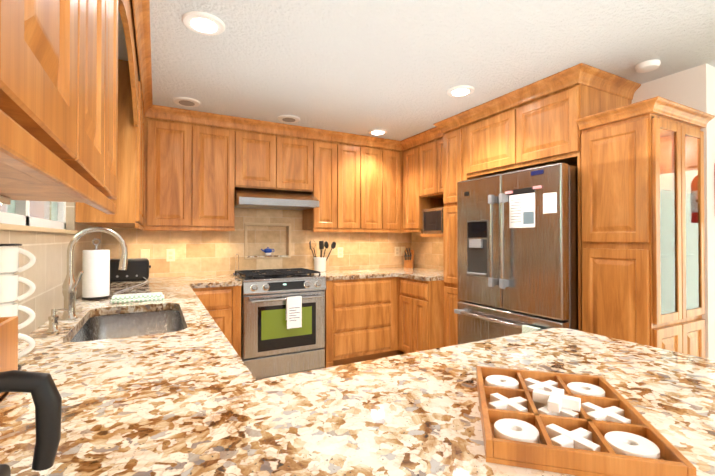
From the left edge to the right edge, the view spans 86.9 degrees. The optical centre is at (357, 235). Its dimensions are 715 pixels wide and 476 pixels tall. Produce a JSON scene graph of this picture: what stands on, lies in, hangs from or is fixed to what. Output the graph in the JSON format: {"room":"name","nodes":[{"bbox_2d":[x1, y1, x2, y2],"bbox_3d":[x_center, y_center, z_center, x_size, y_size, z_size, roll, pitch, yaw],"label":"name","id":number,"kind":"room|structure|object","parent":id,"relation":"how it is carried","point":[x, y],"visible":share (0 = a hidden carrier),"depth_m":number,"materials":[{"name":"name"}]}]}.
{"room":"kitchen","nodes":[
{"label":"kitchen","id":0,"kind":"room"},
{"bbox_2d":[0,202,100,341],"bbox_3d":[-0.601,0.085,0.090,0.120,2.400,7.200,0,-1,-28],"label":"wall","id":1,"kind":"structure","parent":0,"point":[46,273],"depth_m":1.68,"materials":[{"name":"tile"}]},
{"bbox_2d":[0,0,31,127],"bbox_3d":[-0.321,-0.605,0.052,0.329,1.018,0.300,0,-1,-28],"label":"upper cabinet","id":2,"kind":"object","parent":1,"relation":"attached to","point":[15,15],"depth_m":0.30,"materials":[{"name":"brown wood"}]},
{"bbox_2d":[0,200,76,233],"bbox_3d":[-1.357,-0.408,1.549,0.112,0.790,1.520,0,-1,-28],"label":"window","id":3,"kind":"structure","parent":1,"relation":"in","point":[21,219],"depth_m":1.67,"materials":[{"name":"white glass"}]},
{"bbox_2d":[0,0,91,179],"bbox_3d":[-0.462,-0.603,0.317,0.329,1.018,0.300,0,-1,-28],"label":"upper cabinet","id":4,"kind":"object","parent":1,"relation":"attached to","point":[58,144],"depth_m":0.44,"materials":[{"name":"brown wood"}]},
{"bbox_2d":[0,0,115,199],"bbox_3d":[-0.603,-0.600,0.582,0.329,1.018,0.300,0,-1,-28],"label":"upper cabinet","id":5,"kind":"object","parent":1,"relation":"attached to","point":[103,11],"depth_m":0.74,"materials":[{"name":"brown wood"}]},
{"bbox_2d":[0,0,123,207],"bbox_3d":[-0.744,-0.598,0.846,0.329,1.018,0.300,0,-1,-28],"label":"upper cabinet","id":6,"kind":"object","parent":1,"relation":"attached to","point":[117,201],"depth_m":1.04,"materials":[{"name":"brown wood"}]},
{"bbox_2d":[75,60,143,227],"bbox_3d":[-1.627,-0.584,2.506,0.329,1.018,0.420,0,-1,-28],"label":"upper cabinet","id":7,"kind":"object","parent":1,"relation":"attached to","point":[132,214],"depth_m":2.37,"materials":[{"name":"brown wood"}]},
{"bbox_2d":[144,100,147,139],"bbox_3d":[-1.836,-0.581,2.899,0.329,1.018,0.470,0,-1,-28],"label":"upper cabinet","id":8,"kind":"object","parent":1,"relation":"attached to","point":[145,101],"depth_m":3.18,"materials":[{"name":"brown wood"}]},
{"bbox_2d":[101,208,410,277],"bbox_3d":[-0.802,0.119,4.129,3.560,2.400,0.120,0,-1,-28],"label":"wall","id":9,"kind":"structure","parent":0,"point":[201,253],"depth_m":3.96,"materials":[{"name":"tile"}]},
{"bbox_2d":[140,249,149,261],"bbox_3d":[-1.941,0.188,3.447,0.072,0.116,0.012,0,-1,-28],"label":"electrical outlet","id":10,"kind":"object","parent":9,"relation":"attached to","point":[145,253],"visible":0.83,"depth_m":3.45,"materials":[{"name":"beige plastic"}]},
{"bbox_2d":[148,104,191,227],"bbox_3d":[-1.696,-0.576,3.402,0.346,1.018,0.329,0,-1,-28],"label":"upper cabinet","id":11,"kind":"object","parent":9,"relation":"attached to","point":[169,129],"depth_m":3.26,"materials":[{"name":"brown wood"}]},
{"bbox_2d":[166,249,174,260],"bbox_3d":[-1.756,0.189,3.547,0.072,0.116,0.008,0,-1,-28],"label":"electrical outlet","id":12,"kind":"object","parent":9,"relation":"attached to","point":[170,254],"visible":1,"depth_m":3.54,"materials":[{"name":"beige plastic"}]},
{"bbox_2d":[192,112,235,230],"bbox_3d":[-1.380,-0.575,3.570,0.370,1.018,0.329,0,-1,-28],"label":"upper cabinet","id":13,"kind":"object","parent":9,"relation":"attached to","point":[213,136],"depth_m":3.42,"materials":[{"name":"brown wood"}]},
{"bbox_2d":[236,117,279,189],"bbox_3d":[-1.045,-0.766,3.751,0.390,0.633,0.329,0,-1,-28],"label":"upper cabinet","id":14,"kind":"object","parent":9,"relation":"attached to","point":[257,141],"depth_m":3.61,"materials":[{"name":"brown wood"}]},
{"bbox_2d":[244,223,290,258],"bbox_3d":[-0.955,0.060,4.011,0.496,0.371,0.095,0,-1,-28],"label":"trim","id":15,"kind":"structure","parent":9,"relation":"attached to","point":[245,241],"depth_m":3.95,"materials":[{"name":"beige stone"}]},
{"bbox_2d":[261,247,273,255],"bbox_3d":[-0.955,0.171,4.016,0.146,0.091,0.086,0,-1,-28],"label":"teapot","id":16,"kind":"object","parent":15,"relation":"on","point":[267,250],"visible":1,"depth_m":3.99,"materials":[{"name":"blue ceramic"}]},
{"bbox_2d":[235,188,318,209],"bbox_3d":[-0.833,-0.360,3.764,0.770,0.174,0.497,0,-1,-28],"label":"range hood","id":17,"kind":"object","parent":9,"relation":"attached to","point":[266,199],"visible":0.87,"depth_m":3.60,"materials":[{"name":"silver metal"}]},
{"bbox_2d":[280,124,315,191],"bbox_3d":[-0.700,-0.764,3.934,0.390,0.633,0.329,0,-1,-28],"label":"upper cabinet","id":18,"kind":"object","parent":9,"relation":"attached to","point":[297,144],"depth_m":3.80,"materials":[{"name":"brown wood"}]},
{"bbox_2d":[303,129,339,231],"bbox_3d":[-0.409,-0.571,4.087,0.270,1.018,0.329,0,-1,-28],"label":"upper cabinet","id":19,"kind":"object","parent":9,"relation":"attached to","point":[326,217],"depth_m":3.95,"materials":[{"name":"brown wood"}]},
{"bbox_2d":[338,247,342,257],"bbox_3d":[-0.198,0.201,4.377,0.072,0.116,0.008,0,-1,-28],"label":"electrical outlet","id":20,"kind":"object","parent":9,"relation":"attached to","point":[340,251],"visible":1,"depth_m":4.37,"materials":[{"name":"beige plastic"}]},
{"bbox_2d":[340,132,363,231],"bbox_3d":[-0.166,-0.570,4.216,0.280,1.018,0.329,0,-1,-28],"label":"upper cabinet","id":21,"kind":"object","parent":9,"relation":"attached to","point":[351,147],"depth_m":4.09,"materials":[{"name":"brown wood"}]},
{"bbox_2d":[364,136,383,231],"bbox_3d":[0.081,-0.568,4.348,0.280,1.018,0.329,0,-1,-28],"label":"upper cabinet","id":22,"kind":"object","parent":9,"relation":"attached to","point":[373,146],"depth_m":4.22,"materials":[{"name":"brown wood"}]},
{"bbox_2d":[384,140,399,231],"bbox_3d":[0.317,-0.567,4.474,0.256,1.018,0.329,0,-1,-28],"label":"upper cabinet","id":23,"kind":"object","parent":9,"relation":"attached to","point":[391,147],"depth_m":4.33,"materials":[{"name":"brown wood"}]},
{"bbox_2d":[395,247,399,255],"bbox_3d":[0.499,0.204,4.748,0.072,0.116,0.008,0,-1,-28],"label":"electrical outlet","id":24,"kind":"object","parent":9,"relation":"attached to","point":[397,251],"visible":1,"depth_m":4.75,"materials":[{"name":"beige plastic"}]},
{"bbox_2d":[401,247,404,255],"bbox_3d":[0.579,0.204,4.788,0.072,0.116,0.012,0,-1,-28],"label":"electrical outlet","id":25,"kind":"object","parent":9,"relation":"attached to","point":[402,251],"visible":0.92,"depth_m":4.78,"materials":[{"name":"beige plastic"}]},
{"bbox_2d":[118,0,714,140],"bbox_3d":[1.843,-1.154,1.469,5.720,0.100,7.320,0,-1,-28],"label":"ceiling","id":26,"kind":"structure","parent":0,"point":[396,69],"depth_m":2.25,"materials":[{"name":"white paint"}]},
{"bbox_2d":[173,97,199,106],"bbox_3d":[-1.393,-1.081,3.077,0.208,0.016,0.208,0,-1,-28],"label":"recessed light","id":27,"kind":"object","parent":26,"relation":"in","point":[186,101],"visible":1,"depth_m":3.06,"materials":[{"name":"white plastic"}]},
{"bbox_2d":[182,11,224,35],"bbox_3d":[-0.796,-1.091,1.956,0.208,0.016,0.208,0,-1,-28],"label":"recessed light","id":28,"kind":"object","parent":26,"relation":"in","point":[202,23],"visible":1,"depth_m":1.93,"materials":[{"name":"white plastic"}]},
{"bbox_2d":[277,115,299,122],"bbox_3d":[-0.639,-1.078,3.512,0.208,0.016,0.208,0,-1,-28],"label":"recessed light","id":29,"kind":"object","parent":26,"relation":"in","point":[288,118],"visible":1,"depth_m":3.48,"materials":[{"name":"white plastic"}]},
{"bbox_2d":[368,129,387,134],"bbox_3d":[0.209,-1.074,3.941,0.208,0.016,0.208,0,-1,-28],"label":"recessed light","id":30,"kind":"object","parent":26,"relation":"in","point":[377,131],"visible":1,"depth_m":3.90,"materials":[{"name":"white plastic"}]},
{"bbox_2d":[446,85,474,96],"bbox_3d":[0.778,-1.083,2.850,0.208,0.016,0.208,0,-1,-28],"label":"recessed light","id":31,"kind":"object","parent":26,"relation":"in","point":[461,91],"visible":1,"depth_m":2.83,"materials":[{"name":"white plastic"}]},
{"bbox_2d":[635,59,660,72],"bbox_3d":[1.859,-1.077,2.417,0.130,0.036,0.130,0,-1,-28],"label":"smoke detector","id":32,"kind":"object","parent":26,"relation":"attached to","point":[647,66],"visible":0.98,"depth_m":2.38,"materials":[{"name":"white plastic"}]},
{"bbox_2d":[411,231,443,269],"bbox_3d":[0.981,0.121,4.438,0.120,2.400,1.250,0,-1,-28],"label":"wall","id":33,"kind":"structure","parent":0,"point":[428,252],"depth_m":4.56,"materials":[{"name":"tile"}]},
{"bbox_2d":[400,136,439,231],"bbox_3d":[0.752,-0.568,4.350,0.369,1.018,0.340,0,-1,-28],"label":"upper cabinet","id":34,"kind":"object","parent":33,"relation":"attached to","point":[411,206],"depth_m":4.24,"materials":[{"name":"brown wood"}]},
{"bbox_2d":[422,207,443,233],"bbox_3d":[0.939,-0.148,3.993,0.315,0.268,0.430,0,-1,-28],"label":"microwave","id":35,"kind":"object","parent":34,"relation":"on","point":[432,220],"visible":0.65,"depth_m":3.96,"materials":[{"name":"silver metal"}]},
{"bbox_2d":[420,128,439,199],"bbox_3d":[0.902,-0.746,4.069,0.369,0.668,0.300,0,-1,-28],"label":"upper cabinet","id":36,"kind":"object","parent":33,"relation":"attached to","point":[427,139],"depth_m":3.98,"materials":[{"name":"brown wood"}]},
{"bbox_2d":[436,128,439,195],"bbox_3d":[1.015,-0.748,3.858,0.369,0.668,0.178,0,-1,-28],"label":"upper cabinet","id":37,"kind":"object","parent":33,"relation":"attached to","point":[437,129],"depth_m":3.83,"materials":[{"name":"brown wood"}]},
{"bbox_2d":[632,73,679,103],"bbox_3d":[1.837,0.111,3.257,0.120,2.400,1.640,0,-1,-28],"label":"wall","id":38,"kind":"structure","parent":0,"point":[666,87],"depth_m":2.63,"materials":[{"name":"white paint"}]},
{"bbox_2d":[464,92,515,179],"bbox_3d":[1.378,-0.802,3.303,0.649,0.568,0.540,0,-1,-28],"label":"upper cabinet","id":39,"kind":"object","parent":38,"relation":"attached to","point":[487,128],"depth_m":3.14,"materials":[{"name":"brown wood"}]},
{"bbox_2d":[512,64,635,175],"bbox_3d":[1.621,-0.806,2.848,0.649,0.568,0.492,0,-1,-28],"label":"upper cabinet","id":40,"kind":"object","parent":38,"relation":"attached to","point":[583,118],"depth_m":2.56,"materials":[{"name":"brown wood"}]},
{"bbox_2d":[676,64,714,359],"bbox_3d":[3.116,0.109,2.940,2.080,2.400,0.120,0,-1,-28],"label":"wall","id":41,"kind":"structure","parent":0,"point":[694,87],"depth_m":2.43,"materials":[{"name":"white paint"}]},
{"bbox_3d":[1.843,1.346,1.448,5.720,0.100,7.320,0,-1,-28],"label":"floor","id":42,"kind":"structure","parent":0,"visible":0},
{"bbox_2d":[230,268,325,379],"bbox_3d":[-0.771,0.831,3.638,0.756,0.964,0.726,0,-1,-28],"label":"range","id":43,"kind":"object","parent":42,"relation":"on","point":[282,321],"visible":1,"depth_m":3.36,"materials":[{"name":"silver metal"}]},
{"bbox_2d":[233,254,238,273],"bbox_3d":[-1.206,0.288,3.779,0.070,0.200,0.070,0,-1,-28],"label":"wire stand","id":44,"kind":"object","parent":43,"relation":"on","point":[235,263],"visible":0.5,"depth_m":3.77,"materials":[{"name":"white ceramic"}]},
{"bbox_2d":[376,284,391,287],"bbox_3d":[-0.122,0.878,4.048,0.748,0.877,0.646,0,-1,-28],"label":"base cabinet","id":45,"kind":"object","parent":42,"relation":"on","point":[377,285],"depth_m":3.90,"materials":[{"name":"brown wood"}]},
{"bbox_2d":[0,273,714,475],"bbox_3d":[-0.424,0.400,1.908,1.898,0.040,4.148,0,-1,-28],"label":"countertop","id":46,"kind":"structure","parent":45,"relation":"on","point":[395,393],"depth_m":0.90,"materials":[{"name":"beige stone"}]},
{"bbox_2d":[0,316,17,402],"bbox_3d":[-0.857,0.285,0.838,0.117,0.170,0.165,0,-1,-28],"label":"caddy","id":47,"kind":"object","parent":46,"relation":"on","point":[8,343],"visible":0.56,"depth_m":0.88,"materials":[{"name":"brown wood"}]},
{"bbox_2d":[0,244,35,369],"bbox_3d":[-0.962,0.198,1.030,0.127,0.347,0.098,0,-1,-28],"label":"mugs","id":48,"kind":"object","parent":46,"relation":"on","point":[10,280],"visible":0.71,"depth_m":1.03,"materials":[{"name":"white ceramic"},{"name":"metal"}]},
{"bbox_2d":[0,246,35,276],"bbox_3d":[-0.959,0.079,1.032,0.120,0.096,0.085,0,-1,-28],"label":"cup","id":49,"kind":"object","parent":48,"relation":"on","point":[9,255],"depth_m":1.02,"materials":[{"name":"white ceramic"}]},
{"bbox_2d":[0,274,35,306],"bbox_3d":[-0.959,0.158,1.032,0.120,0.096,0.085,0,-1,-28],"label":"cup","id":50,"kind":"object","parent":48,"relation":"on","point":[9,283],"depth_m":1.02,"materials":[{"name":"white ceramic"}]},
{"bbox_2d":[0,302,35,329],"bbox_3d":[-0.959,0.237,1.031,0.120,0.096,0.085,0,-1,-28],"label":"cup","id":51,"kind":"object","parent":48,"relation":"on","point":[7,309],"depth_m":1.03,"materials":[{"name":"white ceramic"}]},
{"bbox_2d":[18,332,35,357],"bbox_3d":[-0.959,0.316,1.030,0.120,0.096,0.085,0,-1,-28],"label":"cup","id":52,"kind":"object","parent":48,"relation":"on","point":[30,340],"depth_m":1.05,"materials":[{"name":"white ceramic"}]},
{"bbox_2d":[0,370,61,475],"bbox_3d":[-0.541,0.202,0.449,0.303,0.330,0.180,0,-1,-28],"label":"coffee maker","id":53,"kind":"object","parent":46,"relation":"on","point":[41,388],"visible":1,"depth_m":0.50,"materials":[{"name":"black plastic"}]},
{"bbox_2d":[46,308,68,332],"bbox_3d":[-1.169,0.331,1.473,0.070,0.088,0.042,0,-1,-28],"label":"soap pump","id":54,"kind":"object","parent":46,"relation":"on","point":[53,322],"visible":1,"depth_m":1.46,"materials":[{"name":"silver metal"}]},
{"bbox_2d":[61,227,127,320],"bbox_3d":[-1.200,0.169,1.725,0.253,0.416,0.091,0,-1,-28],"label":"faucet","id":55,"kind":"object","parent":46,"relation":"on","point":[69,288],"visible":1,"depth_m":1.69,"materials":[{"name":"silver metal"}]},
{"bbox_2d":[82,238,109,299],"bbox_3d":[-1.588,0.200,2.294,0.144,0.364,0.144,0,-1,-28],"label":"paper towel","id":56,"kind":"object","parent":46,"relation":"on","point":[96,274],"visible":1,"depth_m":2.24,"materials":[{"name":"white paper"}]},
{"bbox_2d":[72,308,179,339],"bbox_3d":[-1.025,0.498,1.724,0.434,0.184,0.774,0,-1,-28],"label":"sink","id":57,"kind":"object","parent":46,"relation":"in","point":[140,319],"depth_m":2.04,"materials":[{"name":"silver metal"}]},
{"bbox_2d":[110,258,150,294],"bbox_3d":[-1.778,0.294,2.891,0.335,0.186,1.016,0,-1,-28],"label":"toaster","id":58,"kind":"object","parent":46,"relation":"on","point":[137,269],"visible":0.88,"depth_m":3.19,"materials":[{"name":"black plastic"}]},
{"bbox_2d":[110,292,163,303],"bbox_3d":[-1.285,0.365,2.213,0.270,0.034,0.135,0,-1,-28],"label":"dish towel","id":59,"kind":"object","parent":46,"relation":"on","point":[135,297],"visible":1,"depth_m":2.17,"materials":[{"name":"white fabric"}]},
{"bbox_2d":[309,241,335,271],"bbox_3d":[-0.404,0.220,4.176,0.294,0.356,0.217,0,-1,-28],"label":"utensil crock","id":60,"kind":"object","parent":46,"relation":"on","point":[320,264],"visible":0.98,"depth_m":4.09,"materials":[{"name":"white ceramic"}]},
{"bbox_2d":[476,366,695,475],"bbox_3d":[0.394,0.345,0.753,0.285,0.049,0.370,0,-1,15],"label":"game","id":61,"kind":"object","parent":46,"relation":"on","point":[577,424],"visible":1,"depth_m":0.67,"materials":[{"name":"brown wood"}]},
{"bbox_2d":[396,280,443,299],"bbox_3d":[0.818,0.877,3.927,0.639,0.877,0.508,0,-1,-28],"label":"base cabinet","id":62,"kind":"object","parent":42,"relation":"on","point":[434,288],"depth_m":3.63,"materials":[{"name":"brown wood"}]},
{"bbox_2d":[320,268,439,283],"bbox_3d":[0.305,0.418,4.007,1.473,0.040,1.126,0,-1,-28],"label":"countertop","id":63,"kind":"structure","parent":62,"relation":"on","point":[370,275],"depth_m":3.90,"materials":[{"name":"beige stone"}]},
{"bbox_2d":[404,248,413,267],"bbox_3d":[0.631,0.277,4.656,0.110,0.251,0.231,0,-1,17],"label":"knife block","id":64,"kind":"object","parent":63,"relation":"on","point":[409,258],"visible":1,"depth_m":4.63,"materials":[{"name":"brown wood"}]},
{"bbox_2d":[440,112,464,303],"bbox_3d":[1.181,0.115,3.667,0.649,2.396,0.301,0,-1,-28],"label":"tall cabinet","id":65,"kind":"object","parent":42,"relation":"on","point":[451,131],"depth_m":3.55,"materials":[{"name":"brown wood"}]},
{"bbox_2d":[454,163,577,344],"bbox_3d":[1.394,0.421,3.011,0.832,1.773,0.963,0,-1,-28],"label":"fridge","id":66,"kind":"object","parent":42,"relation":"on","point":[517,252],"visible":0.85,"depth_m":2.72,"materials":[{"name":"silver metal"}]},
{"bbox_2d":[580,308,687,351],"bbox_3d":[1.707,0.908,2.359,0.314,0.788,0.411,0,-1,-28],"label":"base cabinet","id":67,"kind":"object","parent":42,"relation":"on","point":[642,327],"depth_m":2.23,"materials":[{"name":"brown wood"}]},
{"bbox_2d":[616,304,704,355],"bbox_3d":[1.985,0.909,2.507,0.314,0.788,0.411,0,-1,-28],"label":"base cabinet","id":68,"kind":"object","parent":42,"relation":"on","point":[696,325],"depth_m":2.31,"materials":[{"name":"brown wood"}]}
]}

